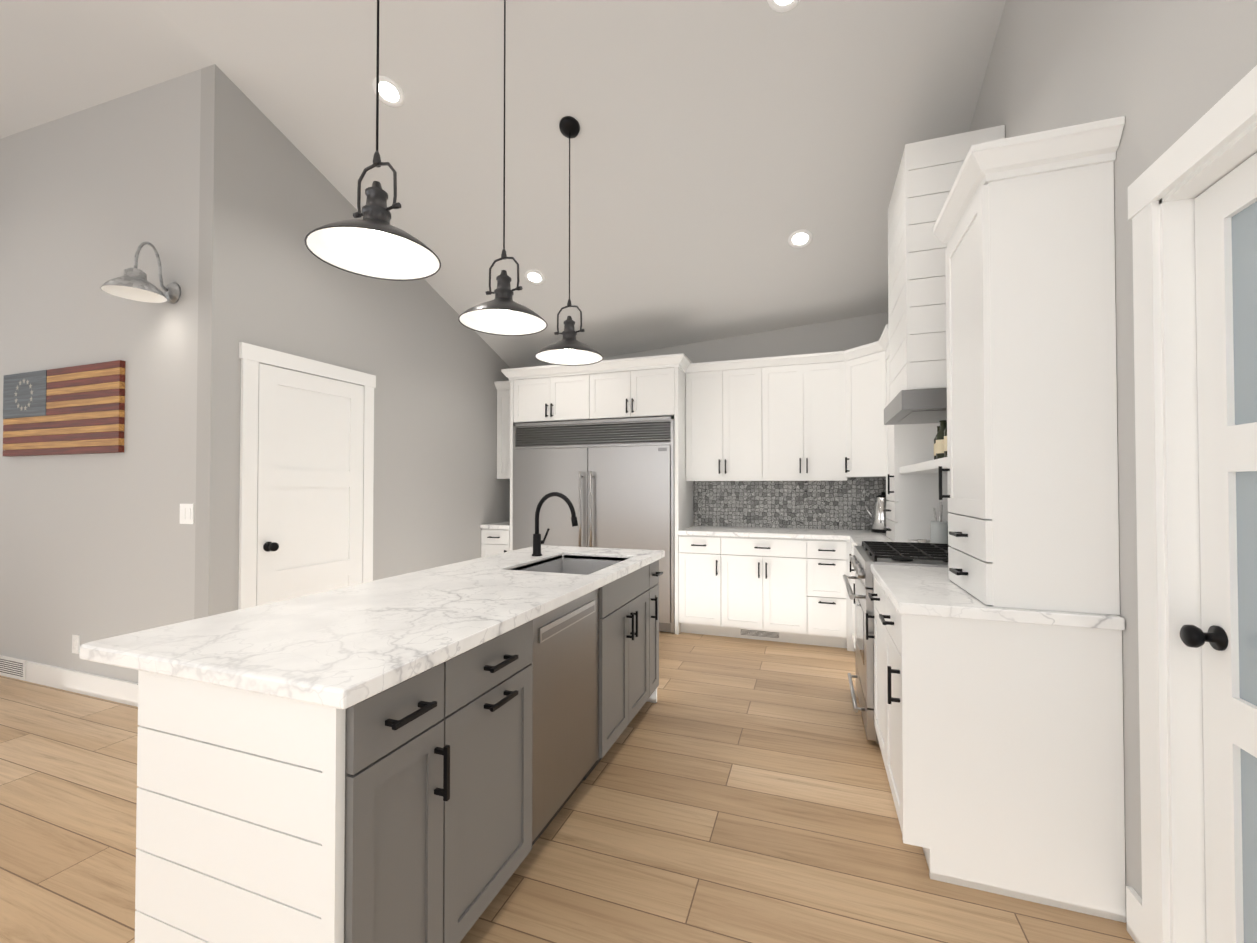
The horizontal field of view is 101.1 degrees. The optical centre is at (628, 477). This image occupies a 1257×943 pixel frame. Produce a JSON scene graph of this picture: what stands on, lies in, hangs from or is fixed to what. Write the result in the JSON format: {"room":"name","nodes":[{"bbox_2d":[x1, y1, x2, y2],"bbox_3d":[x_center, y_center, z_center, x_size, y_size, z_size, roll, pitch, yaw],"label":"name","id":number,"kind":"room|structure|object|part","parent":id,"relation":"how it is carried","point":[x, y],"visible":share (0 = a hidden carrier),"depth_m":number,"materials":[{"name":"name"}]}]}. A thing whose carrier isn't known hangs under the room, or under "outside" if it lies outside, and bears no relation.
{"room":"kitchen","nodes":[
{"label":"kitchen","id":0,"kind":"room"},
{"bbox_2d":[0,69,200,682],"bbox_3d":[-4.181,-0.580,3.636,3.680,3.901,0.120,0,-1,20],"label":"wall","id":1,"kind":"structure","parent":0,"point":[96,546],"depth_m":3.26,"materials":[{"name":"grey paint"}]},
{"bbox_2d":[3,360,124,455],"bbox_3d":[-3.727,-0.436,3.390,1.320,0.563,0.032,0,-1,20],"label":"artwork","id":2,"kind":"object","parent":1,"relation":"attached to","point":[79,409],"visible":1,"depth_m":3.35,"materials":[{"name":"multicoloured wood"}]},
{"bbox_2d":[0,660,137,706],"bbox_3d":[-4.126,1.304,3.516,3.785,0.130,0.015,0,-1,20],"label":"baseboard","id":3,"kind":"structure","parent":1,"relation":"attached to","point":[90,684],"depth_m":3.27,"materials":[{"name":"white wood"}]},
{"bbox_2d":[0,655,25,679],"bbox_3d":[-4.227,1.293,3.539,0.360,0.128,0.010,0,-1,20],"label":"air vent register","id":4,"kind":"object","parent":3,"relation":"attached to","point":[13,667],"visible":0.98,"depth_m":3.52,"materials":[{"name":"white metal"}]},
{"bbox_2d":[72,634,79,653],"bbox_3d":[-3.544,1.066,3.316,0.070,0.116,0.008,0,-1,20],"label":"electrical outlet plate","id":5,"kind":"object","parent":1,"relation":"attached to","point":[75,643],"visible":1,"depth_m":3.31,"materials":[{"name":"white plastic"}]},
{"bbox_2d":[100,241,180,303],"bbox_3d":[-2.725,-1.175,2.891,0.270,0.318,0.320,0,-1,20],"label":"sconce","id":6,"kind":"object","parent":1,"relation":"attached to","point":[133,284],"visible":1,"depth_m":2.90,"materials":[{"name":"grey metal"}]},
{"bbox_2d":[180,504,193,523],"bbox_3d":[-2.536,0.205,2.968,0.116,0.116,0.009,0,-1,20],"label":"switch plate","id":7,"kind":"object","parent":1,"relation":"attached to","point":[186,513],"visible":1,"depth_m":2.96,"materials":[{"name":"white plastic"}]},
{"bbox_2d":[194,64,510,618],"bbox_3d":[-1.884,-0.495,4.418,0.120,3.754,3.140,0,-1,20],"label":"wall","id":8,"kind":"structure","parent":0,"point":[271,196],"depth_m":3.55,"materials":[{"name":"grey paint"}]},
{"bbox_2d":[238,342,375,609],"bbox_3d":[-2.127,0.286,3.511,0.024,2.165,0.994,0,-1,20],"label":"door frame","id":9,"kind":"structure","parent":8,"relation":"attached to","point":[251,357],"depth_m":3.13,"materials":[{"name":"white wood"}]},
{"bbox_2d":[256,363,363,605],"bbox_3d":[-2.129,0.330,3.511,0.016,2.052,0.778,0,-1,20],"label":"door","id":10,"kind":"structure","parent":8,"relation":"in","point":[310,483],"depth_m":3.46,"materials":[{"name":"white wood"}]},
{"bbox_2d":[263,542,278,551],"bbox_3d":[-2.200,0.424,3.191,0.065,0.062,0.062,0,-1,20],"label":"door knob","id":11,"kind":"object","parent":10,"relation":"attached to","point":[270,546],"depth_m":3.18,"materials":[{"name":"black metal"}]},
{"bbox_2d":[494,381,499,478],"bbox_3d":[-1.206,-0.507,5.633,0.335,1.035,0.392,0,-1,20],"label":"upper cabinet","id":12,"kind":"object","parent":8,"relation":"attached to","point":[497,384],"depth_m":5.54,"materials":[{"name":"white wood"}]},
{"bbox_2d":[0,0,1005,367],"bbox_3d":[-2.636,-2.364,1.523,8.230,2.285,9.450,0,-1,20],"label":"ceiling","id":13,"kind":"structure","parent":0,"point":[696,172],"depth_m":3.15,"materials":[{"name":"grey paint"}]},
{"bbox_2d":[304,0,440,280],"bbox_3d":[-0.859,-1.737,1.776,0.416,1.969,0.416,0,-1,20],"label":"pendant light","id":14,"kind":"object","parent":13,"relation":"hanging from","point":[373,243],"visible":1,"depth_m":1.78,"materials":[{"name":"grey metal"}]},
{"bbox_3d":[-0.859,-0.935,1.764,0.416,0.365,0.416,0,-1,20],"label":"lamp shade","id":15,"kind":"part","parent":14,"relation":"part of","materials":[{"name":"grey metal"}]},
{"bbox_3d":[-0.859,-0.815,1.762,0.068,0.090,0.068,0,-1,20],"label":"bulb","id":16,"kind":"part","parent":14,"relation":"part of","materials":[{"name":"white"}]},
{"bbox_3d":[-0.859,-1.915,1.778,0.130,1.614,0.125,0,-1,20],"label":"cord","id":17,"kind":"part","parent":14,"relation":"part of","materials":[{"name":"black metal"}]},
{"bbox_2d":[372,76,403,106],"bbox_3d":[-1.410,-2.268,3.038,0.176,0.065,0.168,0,-1,20],"label":"recessed light","id":18,"kind":"object","parent":13,"relation":"in","point":[391,93],"visible":0.96,"depth_m":3.04,"materials":[{"name":"white plastic"}]},
{"bbox_2d":[458,0,546,335],"bbox_3d":[-0.600,-1.591,2.499,0.416,1.698,0.416,0,-1,20],"label":"pendant light","id":19,"kind":"object","parent":13,"relation":"hanging from","point":[502,313],"visible":1,"depth_m":2.50,"materials":[{"name":"grey metal"}]},
{"bbox_3d":[-0.600,-0.924,2.489,0.416,0.365,0.416,0,-1,20],"label":"lamp shade","id":20,"kind":"part","parent":19,"relation":"part of","materials":[{"name":"grey metal"}]},
{"bbox_3d":[-0.600,-0.804,2.487,0.068,0.090,0.068,0,-1,20],"label":"bulb","id":21,"kind":"part","parent":19,"relation":"part of","materials":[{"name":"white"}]},
{"bbox_3d":[-0.600,-1.768,2.501,0.130,1.343,0.125,0,-1,20],"label":"cord","id":22,"kind":"part","parent":19,"relation":"part of","materials":[{"name":"black metal"}]},
{"bbox_2d":[524,270,544,284],"bbox_3d":[-0.804,-1.719,4.428,0.176,0.065,0.168,0,-1,20],"label":"recessed light","id":23,"kind":"object","parent":13,"relation":"in","point":[535,277],"visible":1,"depth_m":4.42,"materials":[{"name":"white"}]},
{"bbox_2d":[535,116,602,365],"bbox_3d":[-0.361,-1.456,3.166,0.416,1.448,0.416,0,-1,20],"label":"pendant light","id":24,"kind":"object","parent":13,"relation":"hanging from","point":[568,349],"visible":1,"depth_m":3.16,"materials":[{"name":"grey metal"}]},
{"bbox_3d":[-0.361,-0.914,3.158,0.416,0.365,0.416,0,-1,20],"label":"lamp shade","id":25,"kind":"part","parent":24,"relation":"part of","materials":[{"name":"grey metal"}]},
{"bbox_3d":[-0.361,-1.633,3.167,0.130,1.093,0.125,0,-1,20],"label":"cord","id":26,"kind":"part","parent":24,"relation":"part of","materials":[{"name":"black metal"}]},
{"bbox_3d":[-0.361,-0.794,3.156,0.068,0.090,0.068,0,-1,20],"label":"bulb","id":27,"kind":"part","parent":24,"relation":"part of","materials":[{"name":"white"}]},
{"bbox_2d":[767,0,799,12],"bbox_3d":[0.755,-2.346,2.490,0.176,0.065,0.168,0,-1,20],"label":"recessed light","id":28,"kind":"object","parent":13,"relation":"in","point":[781,6],"visible":1,"depth_m":2.54,"materials":[{"name":"white"}]},
{"bbox_2d":[788,229,812,247],"bbox_3d":[1.290,-1.798,3.888,0.176,0.065,0.168,0,-1,20],"label":"recessed light","id":29,"kind":"object","parent":13,"relation":"in","point":[800,238],"visible":1,"depth_m":3.88,"materials":[{"name":"white plastic"}]},
{"bbox_2d":[0,631,1134,942],"bbox_3d":[-2.636,1.378,1.467,8.230,0.080,9.450,0,-1,20],"label":"floor","id":30,"kind":"structure","parent":0,"point":[732,789],"depth_m":1.96,"materials":[{"name":"brown wood"}]},
{"bbox_2d":[135,556,664,942],"bbox_3d":[-0.480,0.909,2.193,0.698,0.880,2.260,0,-1,20],"label":"kitchen island","id":31,"kind":"object","parent":30,"relation":"on","point":[411,758],"depth_m":1.21,"materials":[{"name":"grey wood"}]},
{"bbox_2d":[79,545,664,711],"bbox_3d":[-0.578,0.449,2.234,0.881,0.040,2.308,0,-1,20],"label":"island countertop","id":32,"kind":"structure","parent":31,"relation":"on","point":[325,650],"depth_m":1.41,"materials":[{"name":"white stone"}]},
{"bbox_2d":[527,492,577,555],"bbox_3d":[-0.401,0.258,2.881,0.317,0.362,0.152,0,-1,20],"label":"faucet","id":33,"kind":"object","parent":32,"relation":"on","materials":[{"name":"black metal"}]},
{"bbox_2d":[519,556,622,571],"bbox_3d":[-0.289,0.558,2.693,0.479,0.214,0.678,0,-1,20],"label":"sink","id":34,"kind":"object","parent":32,"relation":"in","point":[557,563],"depth_m":3.01,"materials":[{"name":"silver metal"}]},
{"bbox_2d":[480,524,499,556],"bbox_3d":[-1.244,0.958,5.505,0.335,0.880,0.617,0,-1,20],"label":"base cabinet","id":35,"kind":"object","parent":30,"relation":"on","point":[490,536],"depth_m":5.24,"materials":[{"name":"white wood"}]},
{"bbox_2d":[513,416,674,632],"bbox_3d":[-0.290,0.418,5.108,1.651,1.923,0.683,0,-1,20],"label":"fridge","id":36,"kind":"object","parent":30,"relation":"on","point":[612,480],"visible":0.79,"depth_m":4.80,"materials":[{"name":"silver metal"}]},
{"bbox_2d":[500,353,699,634],"bbox_3d":[-0.279,0.155,5.141,1.857,2.476,0.677,0,-1,20],"label":"tall cabinet","id":37,"kind":"object","parent":30,"relation":"on","point":[654,392],"depth_m":4.85,"materials":[{"name":"white wood"}]},
{"bbox_2d":[688,548,723,635],"bbox_3d":[0.723,0.948,4.803,0.376,0.880,0.617,0,-1,20],"label":"base cabinet","id":38,"kind":"object","parent":30,"relation":"on","point":[705,565],"depth_m":4.50,"materials":[{"name":"white wood"}]},
{"bbox_2d":[724,548,807,644],"bbox_3d":[1.230,0.945,4.622,0.700,0.880,0.617,0,-1,20],"label":"base cabinet","id":39,"kind":"object","parent":30,"relation":"on","point":[766,591],"depth_m":4.33,"materials":[{"name":"white wood"}]},
{"bbox_2d":[675,524,891,551],"bbox_3d":[1.352,0.477,4.150,2.005,0.038,1.432,0,-1,20],"label":"countertop","id":40,"kind":"structure","parent":39,"relation":"on","point":[708,535],"depth_m":4.37,"materials":[{"name":"white stone"}]},
{"bbox_2d":[864,492,888,532],"bbox_3d":[2.180,0.288,4.409,0.304,0.346,0.192,0,-1,20],"label":"kettle","id":41,"kind":"object","parent":40,"relation":"on","point":[878,515],"visible":0.54,"depth_m":4.36,"materials":[{"name":"silver metal"}]},
{"bbox_2d":[908,539,929,542],"bbox_3d":[1.860,0.419,3.311,0.126,0.050,0.072,0,-1,20],"label":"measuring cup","id":42,"kind":"object","parent":40,"relation":"on","point":[923,541],"visible":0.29,"depth_m":3.29,"materials":[{"name":"silver metal"}]},
{"bbox_2d":[930,502,947,543],"bbox_3d":[2.052,0.300,3.414,0.104,0.291,0.102,0,-1,20],"label":"utensil holder","id":43,"kind":"object","parent":40,"relation":"on","point":[939,531],"visible":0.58,"depth_m":3.38,"materials":[{"name":"white ceramic"}]},
{"bbox_2d":[808,552,851,650],"bbox_3d":[1.726,0.943,4.445,0.354,0.880,0.617,0,-1,20],"label":"base cabinet","id":44,"kind":"object","parent":30,"relation":"on","point":[827,591],"depth_m":4.17,"materials":[{"name":"white wood"}]},
{"bbox_2d":[848,552,851,627],"bbox_3d":[1.981,0.933,3.802,0.598,0.880,0.458,0,-1,20],"label":"base cabinet","id":45,"kind":"object","parent":30,"relation":"on","point":[849,553],"depth_m":4.12,"materials":[{"name":"white wood"}]},
{"bbox_2d":[868,580,879,744],"bbox_3d":[1.444,0.911,2.301,0.598,0.880,0.437,0,-1,20],"label":"base cabinet","id":46,"kind":"object","parent":30,"relation":"on","point":[876,587],"depth_m":2.52,"materials":[{"name":"white wood"}]},
{"bbox_2d":[852,552,931,651],"bbox_3d":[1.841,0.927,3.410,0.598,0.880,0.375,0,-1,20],"label":"base cabinet","id":47,"kind":"object","parent":30,"relation":"on","point":[853,572],"depth_m":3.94,"materials":[{"name":"white wood"}]},
{"bbox_2d":[843,541,950,743],"bbox_3d":[1.596,0.872,2.889,0.704,0.975,0.760,0,-1,20],"label":"range","id":48,"kind":"object","parent":30,"relation":"on","point":[865,556],"visible":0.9,"depth_m":2.74,"materials":[{"name":"silver metal"}]},
{"bbox_2d":[880,592,1125,922],"bbox_3d":[1.294,0.905,1.880,0.598,0.880,0.457,0,-1,20],"label":"base cabinet","id":49,"kind":"object","parent":30,"relation":"on","point":[998,698],"depth_m":1.66,"materials":[{"name":"white wood"}]},
{"bbox_2d":[870,564,1124,631],"bbox_3d":[1.357,0.447,2.084,0.607,0.038,0.921,0,-1,20],"label":"countertop","id":50,"kind":"structure","parent":49,"relation":"on","point":[911,590],"depth_m":1.80,"materials":[{"name":"white stone"}]},
{"bbox_2d":[532,312,887,525],"bbox_3d":[0.642,-0.064,5.240,4.320,2.916,0.120,0,-1,20],"label":"wall","id":51,"kind":"structure","parent":0,"point":[839,335],"depth_m":4.89,"materials":[{"name":"grey paint"}]},
{"bbox_2d":[688,352,883,483],"bbox_3d":[1.493,-0.484,4.554,2.008,1.015,0.608,0,-1,20],"label":"upper cabinet","id":52,"kind":"object","parent":51,"relation":"attached to","point":[778,419],"depth_m":4.60,"materials":[{"name":"white wood"}]},
{"bbox_2d":[693,477,885,529],"bbox_3d":[1.495,0.229,4.548,2.007,0.470,0.598,0,-1,20],"label":"backsplash","id":53,"kind":"structure","parent":51,"relation":"attached to","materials":[{"name":"tile"}]},
{"bbox_2d":[844,348,883,479],"bbox_3d":[1.934,-0.503,4.215,0.288,0.979,0.288,0,-1,20],"label":"upper cabinet","id":54,"kind":"object","parent":0,"relation":"attached to","point":[863,371],"depth_m":4.22,"materials":[{"name":"white wood"}]},
{"bbox_2d":[969,0,1256,898],"bbox_3d":[1.608,-1.058,-0.039,1.300,4.747,9.200,0,-1,20],"label":"wall","id":55,"kind":"structure","parent":0,"point":[1161,76],"depth_m":1.54,"materials":[{"name":"grey paint"}]},
{"bbox_2d":[884,336,931,542],"bbox_3d":[2.093,-0.263,3.763,0.348,1.428,0.468,0,-1,20],"label":"upper cabinet","id":56,"kind":"object","parent":55,"relation":"attached to","point":[908,510],"depth_m":3.57,"materials":[{"name":"white wood"}]},
{"bbox_2d":[899,420,946,473],"bbox_3d":[1.775,-0.182,2.830,0.317,0.281,1.492,0,-1,20],"label":"spice shelf","id":57,"kind":"object","parent":55,"relation":"attached to","point":[940,450],"visible":0.38,"depth_m":2.54,"materials":[{"name":"white wood"}]},
{"bbox_2d":[884,125,1004,424],"bbox_3d":[1.713,-1.020,2.875,0.457,1.363,0.700,0,-1,20],"label":"range hood","id":58,"kind":"object","parent":55,"relation":"attached to","point":[928,171],"visible":0.56,"depth_m":2.61,"materials":[{"name":"white wood"}]},
{"bbox_2d":[932,116,1124,623],"bbox_3d":[1.393,-0.326,1.868,0.392,1.498,0.574,0,-1,20],"label":"upper cabinet","id":59,"kind":"object","parent":55,"relation":"attached to","point":[1028,491],"depth_m":1.66,"materials":[{"name":"white wood"}]},
{"bbox_2d":[1128,65,1256,942],"bbox_3d":[1.335,0.242,0.968,0.144,2.177,1.028,0,-1,20],"label":"door frame","id":60,"kind":"structure","parent":55,"relation":"attached to","point":[1182,587],"depth_m":1.36,"materials":[{"name":"white wood"}]},
{"bbox_2d":[1180,152,1256,942],"bbox_3d":[1.334,0.292,0.968,0.107,2.054,0.794,0,-1,20],"label":"door","id":61,"kind":"structure","parent":55,"relation":"in","point":[1226,256],"depth_m":1.25,"materials":[{"name":"white wood"}]}
]}

